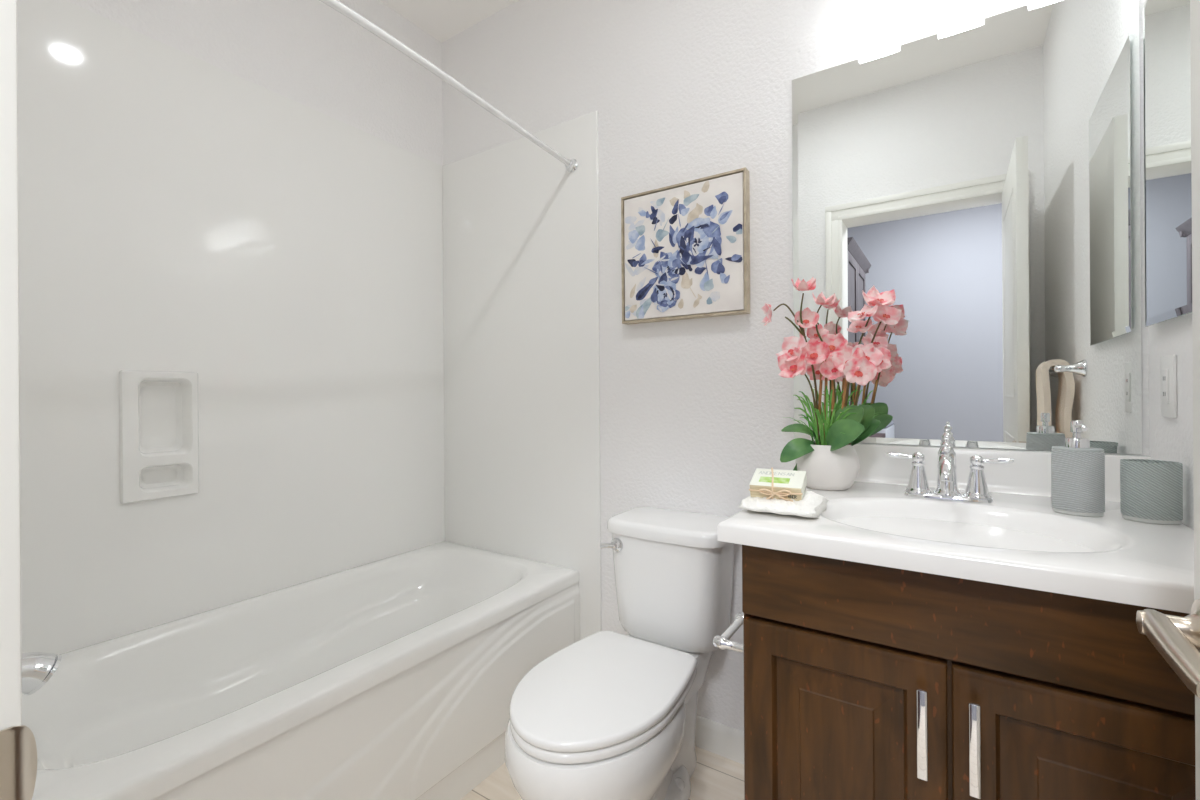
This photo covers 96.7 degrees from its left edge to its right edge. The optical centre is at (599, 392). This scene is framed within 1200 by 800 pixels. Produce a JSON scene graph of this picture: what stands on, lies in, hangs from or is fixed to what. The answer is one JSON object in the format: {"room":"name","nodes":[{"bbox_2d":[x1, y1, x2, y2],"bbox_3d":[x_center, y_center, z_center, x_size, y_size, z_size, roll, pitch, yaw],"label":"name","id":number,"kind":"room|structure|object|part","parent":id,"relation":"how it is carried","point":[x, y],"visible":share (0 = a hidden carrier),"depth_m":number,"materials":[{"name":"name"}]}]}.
{"room":"bathroom","nodes":[
{"label":"bathroom","id":0,"kind":"room"},
{"bbox_2d":[66,0,442,165],"bbox_3d":[-1.138,-0.210,1.806,0.100,2.700,1.645,0,0,34],"label":"wall","id":1,"kind":"structure","parent":0,"point":[308,53],"depth_m":1.92,"materials":[{"name":"white paint"}]},
{"bbox_2d":[17,0,444,654],"bbox_3d":[-1.130,-0.163,1.741,0.058,1.686,1.543,0,0,34],"label":"surround panel","id":2,"kind":"object","parent":1,"relation":"attached to","point":[231,320],"visible":0.99,"depth_m":1.61,"materials":[{"name":"white plastic"}]},
{"bbox_2d":[379,0,518,42],"bbox_3d":[-0.355,-1.605,0.018,3.395,0.080,3.750,0,0,34],"label":"ceiling","id":3,"kind":"structure","parent":0,"point":[442,20],"depth_m":2.19,"materials":[{"name":"white paint"}]},
{"bbox_2d":[460,746,743,799],"bbox_3d":[-0.337,1.165,0.018,3.395,0.060,3.750,0,0,34],"label":"floor","id":4,"kind":"structure","parent":0,"point":[714,777],"depth_m":1.55,"materials":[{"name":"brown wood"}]},
{"bbox_2d":[22,541,579,799],"bbox_3d":[-0.800,0.895,1.526,0.744,0.485,1.524,0,0,34],"label":"bathtub","id":5,"kind":"object","parent":4,"relation":"on","point":[396,677],"visible":0.83,"depth_m":1.43,"materials":[{"name":"white ceramic"}]},
{"bbox_2d":[505,507,733,799],"bbox_3d":[0.072,0.756,1.405,0.389,0.751,0.767,0,0,34],"label":"toilet","id":6,"kind":"object","parent":4,"relation":"on","point":[608,715],"visible":0.98,"depth_m":1.35,"materials":[{"name":"white ceramic"}]},
{"bbox_3d":[-0.001,0.739,1.304,0.372,0.021,0.503,0,0,34],"label":"seat","id":7,"kind":"part","parent":6,"relation":"part of","materials":[{"name":"white plastic"}]},
{"bbox_3d":[-0.001,0.715,1.304,0.374,0.022,0.505,0,0,34],"label":"lid","id":8,"kind":"part","parent":6,"relation":"part of","materials":[{"name":"white plastic"}]},
{"bbox_3d":[0.024,0.459,1.595,0.045,0.019,0.023,0,0,25],"label":"lever arm","id":9,"kind":"part","parent":6,"relation":"part of","materials":[{"name":"silver metal"}]},
{"bbox_3d":[0.047,0.457,1.597,0.042,0.042,0.021,0,0,34],"label":"flush lever","id":10,"kind":"part","parent":6,"relation":"part of","materials":[{"name":"silver metal"}]},
{"bbox_3d":[0.221,0.401,1.618,0.372,0.043,0.246,0,0,34],"label":"tank lid","id":11,"kind":"part","parent":6,"relation":"part of","materials":[{"name":"white ceramic"}]},
{"bbox_3d":[0.218,0.584,1.624,0.358,0.323,0.232,0,0,34],"label":"tank","id":12,"kind":"part","parent":6,"relation":"part of","materials":[{"name":"white ceramic"}]},
{"bbox_2d":[742,545,1195,799],"bbox_3d":[0.714,0.700,1.061,0.686,0.854,0.644,0,0,34],"label":"vanity cabinet","id":13,"kind":"object","parent":4,"relation":"on","point":[862,681],"visible":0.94,"depth_m":0.83,"materials":[{"name":"brown wood"}]},
{"bbox_2d":[713,612,743,653],"bbox_3d":[0.322,0.530,1.175,0.093,0.044,0.184,0,0,34],"label":"toilet paper holder","id":14,"kind":"object","parent":13,"relation":"attached to","point":[722,642],"visible":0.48,"depth_m":1.13,"materials":[{"name":"silver metal"}]},
{"bbox_3d":[0.283,0.530,1.117,0.093,0.044,0.044,0,0,34],"label":"post","id":15,"kind":"part","parent":14,"relation":"part of","materials":[{"name":"silver metal"}]},
{"bbox_3d":[0.360,0.530,1.233,0.093,0.044,0.044,0,0,34],"label":"post","id":16,"kind":"part","parent":14,"relation":"part of","materials":[{"name":"silver metal"}]},
{"bbox_3d":[0.410,0.718,0.924,0.324,0.588,0.020,0,0,34],"label":"cabinet door","id":17,"kind":"part","parent":13,"relation":"part of","materials":[{"name":"brown wood"}]},
{"bbox_3d":[0.503,0.526,0.831,0.014,0.137,0.030,0,0,34],"label":"handle","id":18,"kind":"part","parent":13,"relation":"part of","materials":[{"name":"silver metal"}]},
{"bbox_2d":[717,443,1193,613],"bbox_3d":[0.697,0.251,1.066,0.716,0.226,0.654,0,0,34],"label":"countertop","id":19,"kind":"structure","parent":13,"relation":"on","point":[1018,539],"depth_m":0.95,"materials":[{"name":"white stone"}]},
{"bbox_2d":[739,490,828,517],"bbox_3d":[0.373,0.218,1.080,0.146,0.039,0.150,0,0,34],"label":"washcloth","id":20,"kind":"object","parent":19,"relation":"on","point":[813,504],"visible":0.84,"depth_m":1.03,"materials":[{"name":"white fabric"}]},
{"bbox_2d":[749,468,806,501],"bbox_3d":[0.363,0.185,1.084,0.107,0.057,0.088,0,0,34],"label":"soap box","id":21,"kind":"object","parent":20,"relation":"on","point":[771,483],"visible":1,"depth_m":1.07,"materials":[{"name":"white"}]},
{"bbox_2d":[761,277,901,490],"bbox_3d":[0.561,-0.032,1.329,0.326,0.538,0.191,0,0,34],"label":"potted orchid","id":22,"kind":"object","parent":19,"relation":"on","point":[830,462],"visible":0.98,"depth_m":1.30,"materials":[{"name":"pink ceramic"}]},
{"bbox_3d":[0.439,-0.205,1.403,0.022,0.057,0.060,0,0,6],"label":"flower","id":23,"kind":"part","parent":22,"relation":"part of","materials":[{"name":"pink plant"}]},
{"bbox_3d":[0.470,-0.074,1.305,0.067,0.077,0.060,0,0,18],"label":"flower","id":24,"kind":"part","parent":22,"relation":"part of","materials":[{"name":"pink plant"}]},
{"bbox_3d":[0.477,-0.111,1.329,0.079,0.071,0.059,0,0,34],"label":"flower","id":25,"kind":"part","parent":22,"relation":"part of","materials":[{"name":"pink plant"}]},
{"bbox_3d":[0.503,-0.168,1.371,0.053,0.058,0.008,0,0,11],"label":"flower stem","id":26,"kind":"part","parent":22,"relation":"part of","materials":[{"name":"green plant"}]},
{"bbox_3d":[0.505,-0.047,1.374,0.110,0.371,0.017,0,0,34],"label":"flower stem","id":27,"kind":"part","parent":22,"relation":"part of","materials":[{"name":"green plant"}]},
{"bbox_3d":[0.521,-0.201,1.370,0.013,0.111,0.007,0,0,34],"label":"flower stem","id":28,"kind":"part","parent":22,"relation":"part of","materials":[{"name":"green plant"}]},
{"bbox_3d":[0.521,-0.279,1.362,0.059,0.042,0.061,0,0,34],"label":"flower","id":29,"kind":"part","parent":22,"relation":"part of","materials":[{"name":"pink plant"}]},
{"bbox_3d":[0.521,0.071,1.365,0.052,0.134,0.005,0,0,34],"label":"grass blade","id":30,"kind":"part","parent":22,"relation":"part of","materials":[{"name":"green plant"}]},
{"bbox_3d":[0.529,-0.192,1.364,0.059,0.054,0.032,0,0,13],"label":"flower","id":31,"kind":"part","parent":22,"relation":"part of","materials":[{"name":"pink plant"}]},
{"bbox_3d":[0.523,0.073,1.337,0.048,0.130,0.029,0,0,34],"label":"grass blade","id":32,"kind":"part","parent":22,"relation":"part of","materials":[{"name":"green plant"}]},
{"bbox_3d":[0.534,0.067,1.369,0.047,0.142,0.004,0,0,34],"label":"grass blade","id":33,"kind":"part","parent":22,"relation":"part of","materials":[{"name":"green plant"}]},
{"bbox_3d":[0.538,0.073,1.354,0.040,0.130,0.002,0,0,26],"label":"grass blade","id":34,"kind":"part","parent":22,"relation":"part of","materials":[{"name":"green plant"}]},
{"bbox_3d":[0.528,0.038,1.331,0.054,0.200,0.011,0,0,-13],"label":"flower stem","id":35,"kind":"part","parent":22,"relation":"part of","materials":[{"name":"plant"}]},
{"bbox_3d":[0.536,0.080,1.333,0.020,0.116,0.002,0,0,6],"label":"grass blade","id":36,"kind":"part","parent":22,"relation":"part of","materials":[{"name":"green plant"}]},
{"bbox_3d":[0.526,-0.102,1.314,0.073,0.067,0.039,0,0,34],"label":"flower","id":37,"kind":"part","parent":22,"relation":"part of","materials":[{"name":"pink plant"}]},
{"bbox_3d":[0.528,0.103,1.321,0.039,0.070,0.003,0,0,-16],"label":"grass blade","id":38,"kind":"part","parent":22,"relation":"part of","materials":[{"name":"green plant"}]},
{"bbox_3d":[0.552,-0.058,1.352,0.019,0.053,0.060,0,0,-43],"label":"flower","id":39,"kind":"part","parent":22,"relation":"part of","materials":[{"name":"pink plant"}]},
{"bbox_3d":[0.559,-0.155,1.370,0.049,0.047,0.035,0,0,-12],"label":"flower","id":40,"kind":"part","parent":22,"relation":"part of","materials":[{"name":"pink plant"}]},
{"bbox_3d":[0.544,0.088,1.327,0.017,0.100,0.019,0,0,34],"label":"grass blade","id":41,"kind":"part","parent":22,"relation":"part of","materials":[{"name":"green plant"}]},
{"bbox_3d":[0.544,0.091,1.322,0.022,0.094,0.046,0,0,34],"label":"grass blade","id":42,"kind":"part","parent":22,"relation":"part of","materials":[{"name":"green plant"}]},
{"bbox_3d":[0.555,0.102,1.329,0.005,0.071,0.002,0,0,34],"label":"grass blade","id":43,"kind":"part","parent":22,"relation":"part of","materials":[{"name":"green plant"}]},
{"bbox_3d":[0.560,0.080,1.334,0.010,0.116,0.018,0,0,34],"label":"grass blade","id":44,"kind":"part","parent":22,"relation":"part of","materials":[{"name":"green plant"}]},
{"bbox_3d":[0.567,-0.045,1.354,0.019,0.365,0.047,0,0,-11],"label":"flower stem","id":45,"kind":"part","parent":22,"relation":"part of","materials":[{"name":"plant"}]},
{"bbox_3d":[0.573,-0.244,1.364,0.053,0.040,0.056,0,0,34],"label":"flower","id":46,"kind":"part","parent":22,"relation":"part of","materials":[{"name":"pink plant"}]},
{"bbox_3d":[0.559,0.065,1.312,0.008,0.146,0.016,0,0,34],"label":"grass blade","id":47,"kind":"part","parent":22,"relation":"part of","materials":[{"name":"green plant"}]},
{"bbox_3d":[0.571,0.182,1.341,0.149,0.110,0.149,0,0,34],"label":"pot","id":48,"kind":"part","parent":22,"relation":"part of","materials":[{"name":"white ceramic"}]},
{"bbox_3d":[0.570,0.065,1.318,0.017,0.146,0.017,0,0,34],"label":"grass blade","id":49,"kind":"part","parent":22,"relation":"part of","materials":[{"name":"green plant"}]},
{"bbox_3d":[0.571,-0.061,1.307,0.025,0.059,0.062,0,0,-44],"label":"flower","id":50,"kind":"part","parent":22,"relation":"part of","materials":[{"name":"pink plant"}]},
{"bbox_3d":[0.566,0.087,1.300,0.024,0.102,0.029,0,0,34],"label":"grass blade","id":51,"kind":"part","parent":22,"relation":"part of","materials":[{"name":"green plant"}]},
{"bbox_3d":[0.586,-0.120,1.338,0.068,0.062,0.040,0,0,34],"label":"flower","id":52,"kind":"part","parent":22,"relation":"part of","materials":[{"name":"pink plant"}]},
{"bbox_3d":[0.581,0.038,1.326,0.009,0.199,0.015,0,0,34],"label":"flower stem","id":53,"kind":"part","parent":22,"relation":"part of","materials":[{"name":"plant"}]},
{"bbox_3d":[0.579,0.080,1.318,0.012,0.115,0.002,0,0,43],"label":"grass blade","id":54,"kind":"part","parent":22,"relation":"part of","materials":[{"name":"green plant"}]},
{"bbox_3d":[0.594,0.065,1.331,0.038,0.146,0.007,0,0,34],"label":"grass blade","id":55,"kind":"part","parent":22,"relation":"part of","materials":[{"name":"green plant"}]},
{"bbox_3d":[0.588,-0.080,1.261,0.074,0.067,0.033,0,0,34],"label":"flower","id":56,"kind":"part","parent":22,"relation":"part of","materials":[{"name":"pink plant"}]},
{"bbox_3d":[0.625,-0.035,1.294,0.080,0.345,0.022,0,0,23],"label":"flower stem","id":57,"kind":"part","parent":22,"relation":"part of","materials":[{"name":"plant"}]},
{"bbox_3d":[0.603,-0.050,1.239,0.070,0.066,0.020,0,0,20],"label":"flower","id":58,"kind":"part","parent":22,"relation":"part of","materials":[{"name":"pink plant"}]},
{"bbox_3d":[0.631,-0.164,1.292,0.061,0.041,0.054,0,0,34],"label":"flower","id":59,"kind":"part","parent":22,"relation":"part of","materials":[{"name":"pink plant"}]},
{"bbox_3d":[0.626,-0.193,1.272,0.068,0.046,0.061,0,0,34],"label":"flower","id":60,"kind":"part","parent":22,"relation":"part of","materials":[{"name":"pink plant"}]},
{"bbox_3d":[0.643,-0.018,1.293,0.078,0.310,0.023,0,0,15],"label":"flower stem","id":61,"kind":"part","parent":22,"relation":"part of","materials":[{"name":"plant"}]},
{"bbox_3d":[0.629,-0.087,1.253,0.063,0.061,0.036,0,0,-5],"label":"flower","id":62,"kind":"part","parent":22,"relation":"part of","materials":[{"name":"pink plant"}]},
{"bbox_3d":[0.666,-0.127,1.293,0.058,0.048,0.057,0,0,34],"label":"flower","id":63,"kind":"part","parent":22,"relation":"part of","materials":[{"name":"pink plant"}]},
{"bbox_3d":[0.655,-0.078,1.256,0.065,0.061,0.021,0,0,-1],"label":"flower","id":64,"kind":"part","parent":22,"relation":"part of","materials":[{"name":"pink plant"}]},
{"bbox_3d":[0.668,-0.235,1.279,0.070,0.057,0.072,0,0,34],"label":"flower","id":65,"kind":"part","parent":22,"relation":"part of","materials":[{"name":"pink plant"}]},
{"bbox_3d":[0.691,-0.194,1.286,0.073,0.063,0.043,0,0,-4],"label":"flower","id":66,"kind":"part","parent":22,"relation":"part of","materials":[{"name":"pink plant"}]},
{"bbox_2d":[886,429,1013,502],"bbox_3d":[0.767,0.158,1.189,0.179,0.156,0.180,0,0,-14],"label":"faucet","id":67,"kind":"object","parent":19,"relation":"on","point":[977,491],"visible":1,"depth_m":1.17,"materials":[{"name":"silver metal"}]},
{"bbox_3d":[0.700,0.147,1.243,0.057,0.015,0.013,0,0,29],"label":"lever","id":68,"kind":"part","parent":67,"relation":"part of","materials":[{"name":"silver metal"}]},
{"bbox_3d":[0.732,0.181,1.225,0.052,0.091,0.052,0,0,34],"label":"handle","id":69,"kind":"part","parent":67,"relation":"part of","materials":[{"name":"silver metal"}]},
{"bbox_3d":[0.740,0.156,1.138,0.033,0.057,0.128,0,0,34],"label":"spout","id":70,"kind":"part","parent":67,"relation":"part of","materials":[{"name":"silver metal"}]},
{"bbox_3d":[0.823,0.181,1.165,0.052,0.091,0.052,0,0,34],"label":"handle","id":71,"kind":"part","parent":67,"relation":"part of","materials":[{"name":"silver metal"}]},
{"bbox_3d":[0.852,0.146,1.143,0.057,0.015,0.013,0,0,38],"label":"lever","id":72,"kind":"part","parent":67,"relation":"part of","materials":[{"name":"silver metal"}]},
{"bbox_2d":[1051,420,1104,516],"bbox_3d":[0.930,0.144,1.040,0.069,0.182,0.068,0,0,-8],"label":"soap dispenser","id":73,"kind":"object","parent":19,"relation":"on","point":[1077,468],"visible":1,"depth_m":1.02,"materials":[{"name":"grey ceramic"}]},
{"bbox_2d":[1120,459,1182,524],"bbox_3d":[1.010,0.180,0.978,0.078,0.109,0.066,0,0,34],"label":"tumbler","id":74,"kind":"object","parent":19,"relation":"on","point":[1151,491],"visible":1,"depth_m":0.95,"materials":[{"name":"grey ceramic"}]},
{"bbox_3d":[0.554,0.345,0.827,0.676,0.138,0.020,0,0,34],"label":"drawer","id":75,"kind":"part","parent":13,"relation":"part of","materials":[{"name":"brown wood"}]},
{"bbox_3d":[0.558,0.526,0.795,0.014,0.137,0.030,0,0,34],"label":"handle","id":76,"kind":"part","parent":13,"relation":"part of","materials":[{"name":"silver metal"}]},
{"bbox_3d":[0.693,0.716,0.737,0.342,0.588,0.020,0,0,34],"label":"cabinet door","id":77,"kind":"part","parent":13,"relation":"part of","materials":[{"name":"brown wood"}]},
{"bbox_2d":[442,0,1148,731],"bbox_3d":[0.266,-0.219,1.802,2.244,2.700,0.100,0,0,34],"label":"wall","id":78,"kind":"structure","parent":0,"point":[681,91],"depth_m":1.73,"materials":[{"name":"white paint"}]},
{"bbox_2d":[442,111,600,639],"bbox_3d":[-0.346,0.062,2.143,0.827,2.146,0.010,0,0,34],"label":"surround panel","id":79,"kind":"object","parent":78,"relation":"attached to","point":[521,229],"visible":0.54,"depth_m":2.10,"materials":[{"name":"white plastic"}]},
{"bbox_2d":[320,0,577,172],"bbox_3d":[-0.502,-0.836,1.322,0.099,0.050,1.528,0,0,34],"label":"curtain rod","id":80,"kind":"object","parent":79,"relation":"attached to","point":[571,165],"visible":1,"depth_m":1.39,"materials":[{"name":"white metal"}]},
{"bbox_2d":[621,167,749,324],"bbox_3d":[0.264,-0.454,1.721,0.434,0.432,0.036,0,0,34],"label":"framed painting","id":81,"kind":"object","parent":78,"relation":"attached to","point":[685,246],"visible":1,"depth_m":1.69,"materials":[{"name":"multicoloured"}]},
{"bbox_2d":[695,715,743,764],"bbox_3d":[0.305,1.084,1.714,0.718,0.092,0.013,0,0,34],"label":"baseboard","id":82,"kind":"structure","parent":78,"relation":"attached to","point":[725,741],"depth_m":1.66,"materials":[{"name":"white paint"}]},
{"bbox_2d":[845,0,946,32],"bbox_3d":[0.856,-1.062,1.266,0.520,0.203,0.135,0,0,34],"label":"vanity light","id":83,"kind":"object","parent":78,"relation":"attached to","point":[861,14],"visible":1,"depth_m":1.38,"materials":[{"name":"white glass"}]},
{"bbox_3d":[0.688,-1.013,1.360,0.116,0.108,0.104,0,0,34],"label":"lamp shade","id":84,"kind":"part","parent":83,"relation":"part of","materials":[{"name":"white glass"}]},
{"bbox_3d":[0.688,-1.020,1.360,0.050,0.080,0.050,0,0,34],"label":"bulb","id":85,"kind":"part","parent":83,"relation":"part of","materials":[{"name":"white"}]},
{"bbox_2d":[792,0,1141,453],"bbox_3d":[0.860,-0.387,1.344,0.721,1.042,0.005,0,0,34],"label":"wall mirror","id":86,"kind":"object","parent":78,"relation":"attached to","point":[984,173],"visible":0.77,"depth_m":1.29,"materials":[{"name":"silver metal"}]},
{"bbox_2d":[852,443,1151,501],"bbox_3d":[0.868,0.186,1.324,0.716,0.100,0.034,0,0,34],"label":"backsplash","id":87,"kind":"structure","parent":78,"relation":"attached to","point":[1030,472],"depth_m":1.28,"materials":[{"name":"white stone"}]},
{"bbox_2d":[1149,313,1193,528],"bbox_3d":[0.816,-0.223,0.511,0.100,2.700,1.645,0,0,34],"label":"wall","id":88,"kind":"structure","parent":0,"point":[1170,439],"depth_m":1.00,"materials":[{"name":"white paint"}]},
{"bbox_2d":[1143,0,1191,326],"bbox_3d":[1.004,-0.468,0.906,0.018,0.663,0.463,0,0,34],"label":"medicine cabinet","id":89,"kind":"object","parent":88,"relation":"attached to","point":[1166,23],"visible":0.86,"depth_m":0.98,"materials":[{"name":"silver mirror"}]},
{"bbox_2d":[1160,355,1176,417],"bbox_3d":[1.095,-0.013,1.029,0.009,0.119,0.075,0,0,34],"label":"wall outlet","id":90,"kind":"object","parent":88,"relation":"attached to","point":[1168,364],"visible":1,"depth_m":1.02,"materials":[{"name":"white plastic"}]},
{"bbox_3d":[-0.262,-0.216,0.146,3.195,2.700,0.155,0,0,34],"label":"wall","id":91,"kind":"structure","parent":0,"visible":0},
{"bbox_2d":[0,0,36,799],"bbox_3d":[-0.121,0.063,0.073,0.875,2.140,0.187,0,0,34],"label":"trim","id":92,"kind":"structure","parent":91,"relation":"attached to","point":[18,748],"depth_m":0.34,"materials":[{"name":"white paint"}]},
{"bbox_3d":[-0.377,0.241,0.321,0.012,0.064,0.060,0,0,21],"label":"strike plate","id":93,"kind":"part","parent":92,"relation":"part of","materials":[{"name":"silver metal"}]},
{"bbox_2d":[1136,0,1199,799],"bbox_3d":[0.387,0.101,0.243,0.094,2.033,0.687,0,0,34],"label":"door","id":94,"kind":"structure","parent":91,"relation":"in","point":[1176,638],"depth_m":0.50,"materials":[{"name":"white paint"}]},
{"bbox_3d":[0.522,0.213,0.483,0.052,0.062,0.062,0,0,34],"label":"lever handle","id":95,"kind":"part","parent":94,"relation":"part of","materials":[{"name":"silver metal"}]},
{"bbox_3d":[-1.194,0.067,0.864,0.827,2.146,0.010,0,0,34],"label":"surround panel","id":96,"kind":"object","parent":91,"relation":"attached to","visible":0},
{"bbox_2d":[21,652,61,695],"bbox_3d":[-1.160,0.535,0.987,0.084,0.111,0.231,0,0,34],"label":"tub spout","id":97,"kind":"object","parent":96,"relation":"attached to","point":[38,668],"visible":0.56,"depth_m":1.04,"materials":[{"name":"silver metal"}]}
]}

